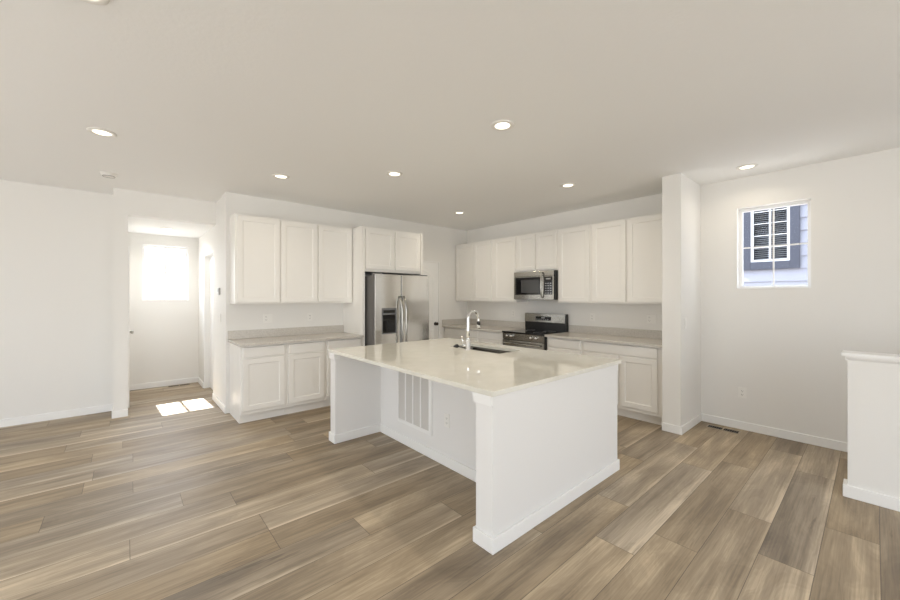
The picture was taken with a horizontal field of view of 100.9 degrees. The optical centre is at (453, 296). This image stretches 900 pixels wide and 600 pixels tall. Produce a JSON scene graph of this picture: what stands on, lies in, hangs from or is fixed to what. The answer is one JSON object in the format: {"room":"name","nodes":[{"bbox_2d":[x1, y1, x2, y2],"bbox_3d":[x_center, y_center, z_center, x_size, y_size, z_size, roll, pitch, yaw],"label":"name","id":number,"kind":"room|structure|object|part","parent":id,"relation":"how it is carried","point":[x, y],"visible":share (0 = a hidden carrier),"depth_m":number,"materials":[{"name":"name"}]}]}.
{"room":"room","nodes":[
{"label":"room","id":0,"kind":"room"},
{"bbox_2d":[0,180,112,419],"bbox_3d":[-5.632,0.072,3.640,3.414,2.740,0.120,0,0,-41],"label":"wall","id":1,"kind":"structure","parent":0,"point":[56,243],"depth_m":4.38,"materials":[{"name":"white paint"}]},
{"bbox_2d":[0,404,112,427],"bbox_3d":[-5.543,1.399,3.629,3.294,0.087,0.014,0,0,-41],"label":"baseboard","id":2,"kind":"structure","parent":1,"relation":"attached to","point":[103,408],"depth_m":4.37,"materials":[{"name":"white paint"}]},
{"bbox_2d":[112,405,127,418],"bbox_3d":[-4.123,1.399,4.600,0.146,0.087,0.410,0,0,-41],"label":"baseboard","id":3,"kind":"structure","parent":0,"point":[119,413],"depth_m":4.45,"materials":[{"name":"white paint"}]},
{"bbox_2d":[128,232,198,384],"bbox_3d":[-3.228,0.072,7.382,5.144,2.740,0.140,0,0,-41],"label":"door","id":4,"kind":"structure","parent":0,"point":[164,342],"depth_m":6.01,"materials":[{"name":"white paint"}]},
{"bbox_2d":[142,245,187,300],"bbox_3d":[-4.702,-0.386,6.073,0.590,0.885,0.141,0,0,-41],"label":"window","id":5,"kind":"structure","parent":4,"relation":"in","point":[165,248],"depth_m":6.10,"materials":[{"name":"white plastic"}]},
{"bbox_2d":[128,216,212,237],"bbox_3d":[-4.176,-1.147,5.455,0.908,0.302,1.494,0,0,-41],"label":"ceiling","id":6,"kind":"structure","parent":0,"point":[135,224],"depth_m":5.33,"materials":[{"name":"white paint"}]},
{"bbox_2d":[199,195,223,403],"bbox_3d":[-3.565,0.072,5.540,0.120,2.740,2.174,0,0,-41],"label":"wall","id":7,"kind":"structure","parent":0,"point":[213,239],"depth_m":5.07,"materials":[{"name":"white paint"}]},
{"bbox_2d":[113,188,215,410],"bbox_3d":[-3.691,0.072,4.806,1.040,2.740,0.120,0,0,-41],"label":"wall","id":8,"kind":"structure","parent":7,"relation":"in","point":[126,203],"depth_m":4.49,"materials":[{"name":"white paint"}]},
{"bbox_2d":[129,377,225,413],"bbox_3d":[-3.911,1.399,5.155,0.908,0.087,2.294,0,0,-41],"label":"baseboard","id":9,"kind":"structure","parent":7,"relation":"attached to","point":[216,400],"depth_m":5.91,"materials":[{"name":"white paint"}]},
{"bbox_2d":[204,251,212,389],"bbox_3d":[-3.626,0.392,5.609,0.120,2.100,0.830,0,0,-41],"label":"door","id":10,"kind":"structure","parent":7,"relation":"in","point":[208,258],"depth_m":5.88,"materials":[{"name":"white paint"}]},
{"bbox_2d":[224,192,466,413],"bbox_3d":[-1.260,0.072,6.045,4.244,2.740,0.120,0,0,-41],"label":"wall","id":11,"kind":"structure","parent":0,"point":[439,243],"depth_m":5.28,"materials":[{"name":"white paint"}]},
{"bbox_2d":[230,213,279,303],"bbox_3d":[-2.488,-0.453,4.667,0.502,1.074,0.319,0,0,-41],"label":"upper cabinet","id":12,"kind":"object","parent":11,"relation":"attached to","point":[254,240],"visible":1,"depth_m":4.54,"materials":[{"name":"white paint"}]},
{"bbox_2d":[263,314,272,322],"bbox_3d":[-2.449,0.282,4.910,0.116,0.115,0.008,0,0,-41],"label":"wall outlet","id":13,"kind":"object","parent":11,"relation":"attached to","point":[267,318],"visible":1,"depth_m":4.90,"materials":[{"name":"white plastic"}]},
{"bbox_2d":[228,325,343,339],"bbox_3d":[-2.224,0.474,5.101,1.513,0.105,0.019,0,0,-41],"label":"backsplash","id":14,"kind":"structure","parent":11,"relation":"attached to","point":[240,334],"depth_m":5.02,"materials":[{"name":"stone"}]},
{"bbox_2d":[280,219,316,303],"bbox_3d":[-2.119,-0.453,4.993,0.480,1.074,0.319,0,0,-41],"label":"upper cabinet","id":15,"kind":"object","parent":11,"relation":"attached to","point":[298,240],"visible":0.82,"depth_m":4.87,"materials":[{"name":"white paint"}]},
{"bbox_2d":[307,313,311,320],"bbox_3d":[-2.036,0.282,5.274,0.070,0.115,0.008,0,0,-41],"label":"wall outlet","id":16,"kind":"object","parent":11,"relation":"attached to","point":[309,315],"visible":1,"depth_m":5.27,"materials":[{"name":"white plastic"}]},
{"bbox_2d":[317,224,351,302],"bbox_3d":[-1.749,-0.453,5.320,0.505,1.074,0.319,0,0,-41],"label":"upper cabinet","id":17,"kind":"object","parent":11,"relation":"attached to","point":[334,244],"visible":0.79,"depth_m":5.19,"materials":[{"name":"white paint"}]},
{"bbox_2d":[423,260,439,339],"bbox_3d":[-0.541,0.398,6.547,0.803,2.089,0.079,0,0,-41],"label":"door","id":18,"kind":"structure","parent":11,"relation":"in","point":[430,269],"depth_m":6.75,"materials":[{"name":"white paint"}]},
{"bbox_3d":[-0.560,-0.025,6.569,0.535,0.935,0.006,0,0,-41],"label":"panel","id":19,"kind":"part","parent":18,"relation":"part of","materials":[{"name":"white paint"}]},
{"bbox_3d":[-0.560,0.912,6.569,0.535,0.660,0.006,0,0,-41],"label":"panel","id":20,"kind":"part","parent":18,"relation":"part of","materials":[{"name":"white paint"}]},
{"bbox_2d":[0,0,899,230],"bbox_3d":[-0.716,-1.358,2.049,8.678,0.120,11.460,0,0,-41],"label":"ceiling","id":21,"kind":"structure","parent":0,"point":[204,100],"depth_m":2.43,"materials":[{"name":"white paint"}]},
{"bbox_2d":[81,0,109,4],"bbox_3d":[-1.562,-1.293,1.562,0.176,0.010,0.176,0,0,-41],"label":"recessed light","id":22,"kind":"object","parent":21,"relation":"in","point":[95,2],"visible":1,"depth_m":1.63,"materials":[{"name":"white plastic"}]},
{"bbox_2d":[86,127,116,136],"bbox_3d":[-2.766,-1.293,2.926,0.176,0.010,0.176,0,0,-41],"label":"recessed light","id":23,"kind":"object","parent":21,"relation":"in","point":[97,131],"visible":1,"depth_m":2.91,"materials":[{"name":"white plastic"}]},
{"bbox_2d":[100,171,117,177],"bbox_3d":[-3.624,-1.280,3.910,0.140,0.034,0.140,0,0,-41],"label":"smoke detector","id":24,"kind":"object","parent":21,"relation":"attached to","point":[103,173],"visible":1,"depth_m":3.88,"materials":[{"name":"white plastic"}]},
{"bbox_2d":[272,173,289,178],"bbox_3d":[-1.852,-1.293,3.991,0.176,0.010,0.176,0,0,-41],"label":"recessed light","id":25,"kind":"object","parent":21,"relation":"in","point":[276,175],"visible":1,"depth_m":3.98,"materials":[{"name":"white plastic"}]},
{"bbox_2d":[386,171,402,176],"bbox_3d":[-0.620,-1.293,3.910,0.176,0.010,0.176,0,0,-41],"label":"recessed light","id":26,"kind":"object","parent":21,"relation":"in","point":[389,173],"visible":1,"depth_m":3.89,"materials":[{"name":"white"}]},
{"bbox_2d":[491,120,513,130],"bbox_3d":[0.369,-1.293,2.807,0.176,0.010,0.176,0,0,-41],"label":"recessed light","id":27,"kind":"object","parent":21,"relation":"in","point":[499,125],"visible":1,"depth_m":2.80,"materials":[{"name":"white plastic"}]},
{"bbox_2d":[560,183,575,187],"bbox_3d":[1.327,-1.293,4.312,0.176,0.010,0.176,0,0,-41],"label":"recessed light","id":28,"kind":"object","parent":21,"relation":"in","point":[565,185],"visible":1,"depth_m":4.31,"materials":[{"name":"white plastic"}]},
{"bbox_2d":[736,163,757,169],"bbox_3d":[2.920,-1.293,3.701,0.176,0.010,0.176,0,0,-41],"label":"recessed light","id":29,"kind":"object","parent":21,"relation":"in","point":[753,165],"visible":1,"depth_m":3.68,"materials":[{"name":"white plastic"}]},
{"bbox_2d":[0,382,899,599],"bbox_3d":[-0.716,1.492,2.049,8.678,0.100,11.460,0,0,-41],"label":"floor","id":30,"kind":"structure","parent":0,"point":[174,497],"depth_m":2.40,"materials":[{"name":"brown wood"}]},
{"bbox_2d":[167,383,190,386],"bbox_3d":[-4.469,1.439,6.059,0.300,0.005,0.110,0,0,-41],"label":"floor vent","id":31,"kind":"object","parent":30,"relation":"in","point":[187,383],"visible":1,"depth_m":6.05,"materials":[{"name":"beige metal"}]},
{"bbox_2d":[230,343,285,423],"bbox_3d":[-2.397,1.000,4.556,0.492,0.884,0.606,0,0,-41],"label":"base cabinet","id":32,"kind":"object","parent":30,"relation":"on","point":[257,373],"visible":0.79,"depth_m":4.33,"materials":[{"name":"white paint"}]},
{"bbox_3d":[-2.204,0.631,4.336,0.451,0.118,0.020,0,0,-41],"label":"drawer","id":33,"kind":"part","parent":32,"relation":"part of","materials":[{"name":"white paint"}]},
{"bbox_3d":[-2.204,1.000,4.336,0.451,0.588,0.020,0,0,-41],"label":"door","id":34,"kind":"part","parent":32,"relation":"part of","materials":[{"name":"white paint"}]},
{"bbox_2d":[285,340,324,413],"bbox_3d":[-2.031,1.000,4.879,0.484,0.884,0.606,0,0,-41],"label":"base cabinet","id":35,"kind":"object","parent":30,"relation":"on","point":[305,361],"visible":0.75,"depth_m":4.65,"materials":[{"name":"white paint"}]},
{"bbox_3d":[-1.837,0.631,4.660,0.440,0.118,0.020,0,0,-41],"label":"drawer","id":36,"kind":"part","parent":35,"relation":"part of","materials":[{"name":"white paint"}]},
{"bbox_3d":[-1.837,1.000,4.660,0.440,0.588,0.020,0,0,-41],"label":"door","id":37,"kind":"part","parent":35,"relation":"part of","materials":[{"name":"white paint"}]},
{"bbox_2d":[323,338,361,406],"bbox_3d":[-1.657,1.000,5.210,0.512,0.884,0.606,0,0,-41],"label":"base cabinet","id":38,"kind":"object","parent":30,"relation":"on","point":[351,342],"visible":0.23,"depth_m":4.86,"materials":[{"name":"white paint"}]},
{"bbox_2d":[228,325,363,346],"bbox_3d":[-2.018,0.489,4.867,1.513,0.135,0.641,0,0,-41],"label":"countertop","id":39,"kind":"structure","parent":38,"relation":"on","point":[240,338],"depth_m":4.84,"materials":[{"name":"stone"}]},
{"bbox_3d":[-1.465,1.000,4.988,0.458,0.588,0.020,0,0,-41],"label":"door","id":40,"kind":"part","parent":38,"relation":"part of","materials":[{"name":"white paint"}]},
{"bbox_3d":[-1.465,0.631,4.988,0.458,0.118,0.020,0,0,-41],"label":"drawer","id":41,"kind":"part","parent":38,"relation":"part of","materials":[{"name":"white paint"}]},
{"bbox_2d":[343,226,422,345],"bbox_3d":[-1.072,0.226,5.726,1.039,2.432,0.606,0,0,-41],"label":"tall cabinet","id":42,"kind":"object","parent":30,"relation":"on","point":[374,250],"visible":0.6,"depth_m":5.36,"materials":[{"name":"white paint"}]},
{"bbox_3d":[-1.448,0.226,5.395,0.038,2.432,0.605,0,0,-41],"label":"panel","id":43,"kind":"part","parent":42,"relation":"part of","materials":[{"name":"white paint"}]},
{"bbox_3d":[-1.056,-0.677,5.349,0.462,0.562,0.020,0,0,-41],"label":"door","id":44,"kind":"part","parent":42,"relation":"part of","materials":[{"name":"white paint"}]},
{"bbox_3d":[-0.694,-0.677,5.669,0.452,0.562,0.020,0,0,-41],"label":"door","id":45,"kind":"part","parent":42,"relation":"part of","materials":[{"name":"white paint"}]},
{"bbox_3d":[-0.697,0.226,6.057,0.038,2.432,0.605,0,0,-41],"label":"panel","id":46,"kind":"part","parent":42,"relation":"part of","materials":[{"name":"white paint"}]},
{"bbox_2d":[365,273,428,345],"bbox_3d":[-0.941,0.546,5.587,0.925,1.752,0.854,0,0,-41],"label":"refrigerator","id":47,"kind":"object","parent":30,"relation":"on","point":[396,306],"visible":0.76,"depth_m":5.23,"materials":[{"name":"grey metal"}]},
{"bbox_3d":[-0.922,0.509,5.185,0.421,1.645,0.061,0,0,-41],"label":"freezer door","id":48,"kind":"part","parent":47,"relation":"part of","materials":[{"name":"silver metal"}]},
{"bbox_3d":[-0.893,0.200,5.167,0.230,0.095,0.004,0,0,-41],"label":"dispenser panel","id":49,"kind":"part","parent":47,"relation":"part of","materials":[{"name":"grey plastic"}]},
{"bbox_3d":[-0.893,0.380,5.167,0.230,0.265,0.004,0,0,-41],"label":"dispenser frame","id":50,"kind":"part","parent":47,"relation":"part of","materials":[{"name":"grey plastic"}]},
{"bbox_3d":[-0.738,0.407,5.251,0.026,0.841,0.082,0,0,-41],"label":"handle","id":51,"kind":"part","parent":47,"relation":"part of","materials":[{"name":"silver metal"}]},
{"bbox_3d":[-0.687,0.407,5.296,0.026,0.841,0.082,0,0,-41],"label":"handle","id":52,"kind":"part","parent":47,"relation":"part of","materials":[{"name":"silver metal"}]},
{"bbox_3d":[-0.572,0.509,5.495,0.494,1.645,0.061,0,0,-41],"label":"fridge door","id":53,"kind":"part","parent":47,"relation":"part of","materials":[{"name":"silver metal"}]},
{"bbox_2d":[444,327,479,341],"bbox_3d":[0.343,1.000,6.765,0.606,0.884,0.916,0,0,-41],"label":"base cabinet","id":54,"kind":"object","parent":30,"relation":"on","point":[454,333],"visible":0.23,"depth_m":6.57,"materials":[{"name":"white paint"}]},
{"bbox_3d":[0.126,0.631,6.567,0.020,0.118,0.860,0,0,-41],"label":"drawer","id":55,"kind":"part","parent":54,"relation":"part of","materials":[{"name":"white paint"}]},
{"bbox_2d":[329,353,619,554],"bbox_3d":[0.066,1.000,3.427,1.563,0.884,2.233,0,0,-41],"label":"kitchen island","id":56,"kind":"object","parent":30,"relation":"on","point":[529,453],"visible":0.78,"depth_m":2.65,"materials":[{"name":"white paint"}]},
{"bbox_3d":[-1.185,0.586,3.708,0.059,0.056,0.127,0,0,-41],"label":"cap trim","id":57,"kind":"part","parent":56,"relation":"part of","materials":[{"name":"white paint"}]},
{"bbox_2d":[398,371,431,435],"bbox_3d":[-0.374,0.912,3.524,0.010,0.660,0.550,0,0,-41],"label":"return air grille","id":58,"kind":"object","parent":56,"relation":"attached to","point":[414,392],"visible":0.69,"depth_m":3.51,"materials":[{"name":"white metal"}]},
{"bbox_2d":[444,413,449,427],"bbox_3d":[-0.056,1.052,3.165,0.008,0.115,0.070,0,0,-41],"label":"wall outlet","id":59,"kind":"object","parent":56,"relation":"attached to","point":[446,416],"visible":1,"depth_m":3.16,"materials":[{"name":"white plastic"}]},
{"bbox_2d":[328,338,620,396],"bbox_3d":[0.071,0.542,3.431,1.588,0.030,2.241,0,0,-41],"label":"island countertop","id":60,"kind":"structure","parent":56,"relation":"on","point":[485,373],"depth_m":2.99,"materials":[{"name":"white stone"}]},
{"bbox_2d":[453,310,480,350],"bbox_3d":[0.147,0.329,3.712,0.285,0.395,0.110,0,0,-16],"label":"kitchen faucet","id":61,"kind":"object","parent":60,"relation":"on","point":[467,345],"visible":1,"depth_m":3.68,"materials":[{"name":"silver metal"}]},
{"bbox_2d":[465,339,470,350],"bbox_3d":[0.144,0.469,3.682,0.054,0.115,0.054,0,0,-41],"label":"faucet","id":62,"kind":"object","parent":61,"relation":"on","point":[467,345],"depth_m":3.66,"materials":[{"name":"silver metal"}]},
{"bbox_3d":[0.197,0.279,3.729,0.173,0.295,0.033,0,0,-41],"label":"spout","id":63,"kind":"part","parent":61,"relation":"part of","materials":[{"name":"silver metal"}]},
{"bbox_2d":[461,346,508,353],"bbox_3d":[0.313,0.663,3.831,0.370,0.209,0.750,0,0,-41],"label":"sink","id":64,"kind":"object","parent":60,"relation":"in","point":[471,347],"visible":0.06,"depth_m":4.03,"materials":[{"name":"silver metal"}]},
{"bbox_3d":[0.065,1.399,3.426,1.561,0.087,2.233,0,0,-41],"label":"baseboard","id":65,"kind":"part","parent":56,"relation":"part of","materials":[{"name":"white paint"}]},
{"bbox_3d":[0.183,0.586,2.158,0.059,0.056,0.148,0,0,-41],"label":"cap trim","id":66,"kind":"part","parent":56,"relation":"part of","materials":[{"name":"white paint"}]},
{"bbox_2d":[480,331,503,344],"bbox_3d":[0.831,1.000,6.212,0.606,0.884,0.556,0,0,-41],"label":"base cabinet","id":67,"kind":"object","parent":30,"relation":"on","point":[485,336],"visible":0.21,"depth_m":6.00,"materials":[{"name":"white paint"}]},
{"bbox_2d":[442,318,524,332],"bbox_3d":[0.514,0.489,6.544,0.641,0.135,1.479,0,0,-41],"label":"countertop","id":68,"kind":"structure","parent":67,"relation":"on","point":[486,325],"depth_m":6.63,"materials":[{"name":"stone"}]},
{"bbox_3d":[0.611,0.631,6.018,0.020,0.118,0.495,0,0,-41],"label":"drawer","id":69,"kind":"part","parent":67,"relation":"part of","materials":[{"name":"white paint"}]},
{"bbox_3d":[0.611,1.000,6.018,0.020,0.588,0.495,0,0,-41],"label":"door","id":70,"kind":"part","parent":67,"relation":"part of","materials":[{"name":"white paint"}]},
{"bbox_2d":[502,313,567,349],"bbox_3d":[1.222,0.837,5.670,0.696,1.150,0.758,0,0,-41],"label":"range","id":71,"kind":"object","parent":30,"relation":"on","point":[537,325],"visible":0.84,"depth_m":5.64,"materials":[{"name":"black metal"}]},
{"bbox_3d":[1.019,0.596,5.491,0.037,0.093,0.746,0,0,-41],"label":"control panel","id":72,"kind":"part","parent":71,"relation":"part of","materials":[{"name":"silver metal"}]},
{"bbox_2d":[503,337,546,349],"bbox_3d":[1.222,0.980,5.670,0.696,0.865,0.758,0,0,-41],"label":"oven","id":73,"kind":"object","parent":71,"relation":"in","point":[540,343],"depth_m":5.39,"materials":[{"name":"black glass"}]},
{"bbox_2d":[502,329,562,335],"bbox_3d":[1.216,0.535,5.665,0.575,0.022,0.758,0,0,-41],"label":"cooktop","id":74,"kind":"object","parent":71,"relation":"in","point":[519,332],"depth_m":5.64,"materials":[{"name":"black glass"}]},
{"bbox_3d":[1.425,0.331,5.856,0.009,0.133,0.744,0,0,-41],"label":"backguard panel","id":75,"kind":"part","parent":71,"relation":"part of","materials":[{"name":"silver metal"}]},
{"bbox_2d":[547,337,582,354],"bbox_3d":[1.706,1.000,5.220,0.606,0.884,0.542,0,0,-41],"label":"base cabinet","id":76,"kind":"object","parent":30,"relation":"on","point":[571,346],"visible":0.22,"depth_m":5.00,"materials":[{"name":"white paint"}]},
{"bbox_3d":[1.489,0.631,5.023,0.020,0.118,0.490,0,0,-41],"label":"drawer","id":77,"kind":"part","parent":76,"relation":"part of","materials":[{"name":"white paint"}]},
{"bbox_3d":[1.489,1.000,5.023,0.020,0.588,0.490,0,0,-41],"label":"door","id":78,"kind":"part","parent":76,"relation":"part of","materials":[{"name":"white paint"}]},
{"bbox_2d":[583,340,661,424],"bbox_3d":[2.206,1.000,4.654,0.606,0.884,0.966,0,0,-41],"label":"base cabinet","id":79,"kind":"object","parent":30,"relation":"on","point":[639,373],"visible":0.44,"depth_m":4.31,"materials":[{"name":"white paint"}]},
{"bbox_3d":[1.830,1.000,4.637,0.020,0.588,0.440,0,0,-41],"label":"door","id":80,"kind":"part","parent":79,"relation":"part of","materials":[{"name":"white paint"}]},
{"bbox_2d":[545,325,661,347],"bbox_3d":[2.019,0.489,4.840,0.641,0.135,1.532,0,0,-41],"label":"countertop","id":81,"kind":"structure","parent":79,"relation":"on","point":[638,337],"depth_m":4.88,"materials":[{"name":"stone"}]},
{"bbox_3d":[1.978,0.631,4.470,0.020,0.118,0.885,0,0,-41],"label":"drawer","id":82,"kind":"part","parent":79,"relation":"part of","materials":[{"name":"white paint"}]},
{"bbox_3d":[2.133,1.000,4.294,0.020,0.588,0.415,0,0,-41],"label":"door","id":83,"kind":"part","parent":79,"relation":"part of","materials":[{"name":"white paint"}]},
{"bbox_2d":[662,173,700,425],"bbox_3d":[2.574,0.072,4.186,0.676,2.740,0.180,0,0,-41],"label":"wall pier","id":84,"kind":"object","parent":30,"relation":"on","point":[681,196],"visible":0.86,"depth_m":4.00,"materials":[{"name":"white paint"}]},
{"bbox_2d":[662,413,701,434],"bbox_3d":[2.568,1.399,4.172,0.676,0.087,0.194,0,0,-41],"label":"baseboard","id":85,"kind":"structure","parent":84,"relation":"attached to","point":[680,430],"depth_m":3.98,"materials":[{"name":"white paint"}]},
{"bbox_2d":[705,424,740,433],"bbox_3d":[2.936,1.439,4.053,0.110,0.005,0.300,0,0,-41],"label":"floor vent","id":86,"kind":"object","parent":30,"relation":"in","point":[708,425],"visible":1,"depth_m":4.04,"materials":[{"name":"beige metal"}]},
{"bbox_2d":[467,147,899,442],"bbox_3d":[3.304,0.072,3.975,0.140,2.740,9.026,0,0,-41],"label":"wall","id":87,"kind":"structure","parent":0,"point":[785,346],"depth_m":3.75,"materials":[{"name":"white paint"}]},
{"bbox_2d":[456,239,492,301],"bbox_3d":[0.467,-0.453,6.841,0.319,1.074,0.966,0,0,-41],"label":"upper cabinet","id":88,"kind":"object","parent":87,"relation":"attached to","point":[474,261],"visible":0.84,"depth_m":6.69,"materials":[{"name":"white paint"}]},
{"bbox_3d":[0.212,-0.453,6.904,0.020,1.034,0.480,0,0,-41],"label":"door","id":89,"kind":"part","parent":88,"relation":"part of","materials":[{"name":"white paint"}]},
{"bbox_3d":[0.517,-0.453,6.559,0.020,1.034,0.420,0,0,-41],"label":"door","id":90,"kind":"part","parent":88,"relation":"part of","materials":[{"name":"white paint"}]},
{"bbox_2d":[442,318,524,327],"bbox_3d":[0.514,0.474,6.544,0.641,0.105,1.479,0,0,-41],"label":"backsplash","id":91,"kind":"structure","parent":87,"relation":"attached to","point":[514,324],"depth_m":6.85,"materials":[{"name":"stone"}]},
{"bbox_2d":[493,236,527,301],"bbox_3d":[0.956,-0.453,6.287,0.319,1.074,0.508,0,0,-41],"label":"upper cabinet","id":92,"kind":"object","parent":87,"relation":"attached to","point":[504,249],"visible":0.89,"depth_m":6.18,"materials":[{"name":"white paint"}]},
{"bbox_3d":[0.848,-0.453,6.184,0.020,1.034,0.450,0,0,-41],"label":"door","id":93,"kind":"part","parent":92,"relation":"part of","materials":[{"name":"white paint"}]},
{"bbox_2d":[517,229,557,271],"bbox_3d":[1.377,-0.692,5.810,0.319,0.597,0.760,0,0,-41],"label":"upper cabinet","id":94,"kind":"object","parent":87,"relation":"attached to","point":[538,251],"visible":0.7,"depth_m":5.68,"materials":[{"name":"white paint"}]},
{"bbox_3d":[1.145,-0.692,5.847,0.020,0.557,0.350,0,0,-41],"label":"door","id":95,"kind":"part","parent":94,"relation":"part of","materials":[{"name":"white paint"}]},
{"bbox_2d":[514,270,557,299],"bbox_3d":[1.335,-0.174,5.761,0.445,0.432,0.741,0,0,-41],"label":"microwave oven","id":96,"kind":"object","parent":94,"relation":"attached to","point":[534,285],"visible":0.95,"depth_m":5.61,"materials":[{"name":"silver metal"}]},
{"bbox_3d":[1.400,-0.137,5.452,0.024,0.350,0.167,0,0,-41],"label":"control panel","id":97,"kind":"part","parent":96,"relation":"part of","materials":[{"name":"silver metal"}]},
{"bbox_3d":[1.388,-0.692,5.572,0.020,0.557,0.347,0,0,-41],"label":"door","id":98,"kind":"part","parent":94,"relation":"part of","materials":[{"name":"white paint"}]},
{"bbox_2d":[558,224,591,302],"bbox_3d":[1.801,-0.453,5.330,0.319,1.074,0.520,0,0,-41],"label":"upper cabinet","id":99,"kind":"object","parent":87,"relation":"attached to","point":[574,243],"visible":0.83,"depth_m":5.21,"materials":[{"name":"white paint"}]},
{"bbox_2d":[590,313,594,320],"bbox_3d":[1.993,0.292,5.348,0.008,0.115,0.070,0,0,-41],"label":"wall outlet","id":100,"kind":"object","parent":87,"relation":"attached to","point":[592,315],"visible":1,"depth_m":5.34,"materials":[{"name":"white plastic"}]},
{"bbox_2d":[569,325,661,338],"bbox_3d":[2.252,0.474,5.045,0.019,0.105,1.532,0,0,-41],"label":"backsplash","id":101,"kind":"structure","parent":87,"relation":"attached to","point":[655,334],"depth_m":5.06,"materials":[{"name":"stone"}]},
{"bbox_2d":[592,213,661,303],"bbox_3d":[2.304,-0.453,4.761,0.319,1.074,0.996,0,0,-41],"label":"upper cabinet","id":102,"kind":"object","parent":87,"relation":"attached to","point":[626,253],"visible":0.7,"depth_m":4.65,"materials":[{"name":"white paint"}]},
{"bbox_3d":[2.023,-0.453,4.852,0.020,1.034,0.447,0,0,-41],"label":"door","id":103,"kind":"part","parent":102,"relation":"part of","materials":[{"name":"white paint"}]},
{"bbox_3d":[2.339,-0.453,4.494,0.020,1.034,0.462,0,0,-41],"label":"door","id":104,"kind":"part","parent":102,"relation":"part of","materials":[{"name":"white paint"}]},
{"bbox_2d":[647,314,655,323],"bbox_3d":[2.526,0.282,4.744,0.008,0.115,0.116,0,0,-41],"label":"wall outlet","id":105,"kind":"object","parent":87,"relation":"attached to","point":[651,319],"visible":1,"depth_m":4.74,"materials":[{"name":"white plastic"}]},
{"bbox_2d":[738,387,745,398],"bbox_3d":[3.142,1.042,4.046,0.008,0.115,0.070,0,0,-41],"label":"wall outlet","id":106,"kind":"object","parent":87,"relation":"attached to","point":[741,391],"visible":1,"depth_m":4.05,"materials":[{"name":"white plastic"}]},
{"bbox_2d":[737,200,810,288],"bbox_3d":[3.357,-0.529,3.908,0.141,0.883,0.588,0,0,-41],"label":"window","id":107,"kind":"structure","parent":87,"relation":"in","point":[808,202],"depth_m":3.93,"materials":[{"name":"white plastic"}]},
{"bbox_3d":[3.337,-0.093,3.891,0.090,0.010,0.588,0,0,-41],"label":"sill","id":108,"kind":"part","parent":107,"relation":"part of","materials":[{"name":"white paint"}]},
{"bbox_2d":[701,413,847,451],"bbox_3d":[4.518,1.399,2.484,0.014,0.087,4.945,0,0,-41],"label":"baseboard","id":109,"kind":"structure","parent":87,"relation":"attached to","point":[799,437],"depth_m":3.81,"materials":[{"name":"white paint"}]},
{"bbox_2d":[848,360,899,497],"bbox_3d":[4.122,0.939,1.325,0.120,1.006,3.730,0,0,-41],"label":"wall","id":110,"kind":"structure","parent":0,"point":[873,388],"depth_m":2.59,"materials":[{"name":"white paint"}]},
{"bbox_2d":[841,350,899,364],"bbox_3d":[4.112,0.428,1.336,0.180,0.055,3.760,0,0,-41],"label":"trim","id":111,"kind":"structure","parent":110,"relation":"attached to","point":[887,358],"depth_m":2.59,"materials":[{"name":"white paint"}]},
{"bbox_2d":[843,479,899,511],"bbox_3d":[4.109,1.399,1.329,0.134,0.087,3.754,0,0,-41],"label":"baseboard","id":112,"kind":"structure","parent":110,"relation":"attached to","point":[893,503],"depth_m":2.59,"materials":[{"name":"white paint"}]},
{"bbox_3d":[-4.565,0.072,5.111,0.132,2.740,1.494,0,0,-41],"label":"wall","id":113,"kind":"structure","parent":0,"visible":0},
{"bbox_2d":[128,246,133,407],"bbox_3d":[-4.512,0.387,5.201,0.067,2.110,0.910,0,0,-41],"label":"door","id":114,"kind":"structure","parent":113,"relation":"in","point":[131,331],"depth_m":4.84,"materials":[{"name":"white paint"}]},
{"bbox_3d":[-4.531,0.387,5.184,0.016,2.110,0.910,0,0,-41],"label":"casing","id":115,"kind":"part","parent":114,"relation":"part of","materials":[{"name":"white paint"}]},
{"label":"outside","id":116,"kind":"structure","parent":0,"visible":0},
{"bbox_2d":[743,204,807,285],"bbox_3d":[5.465,-1.058,6.026,0.230,6.000,7.500,0,0,-41],"label":"neighboring house","id":117,"kind":"structure","parent":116,"point":[791,223],"depth_m":6.16,"materials":[{"name":"grey"}]},
{"bbox_2d":[755,207,786,259],"bbox_3d":[5.302,-1.272,6.215,0.025,1.268,0.420,0,0,-41],"label":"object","id":118,"kind":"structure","parent":117,"relation":"hanging from","point":[782,207],"depth_m":6.21,"materials":[{"name":"grey"}]}
]}

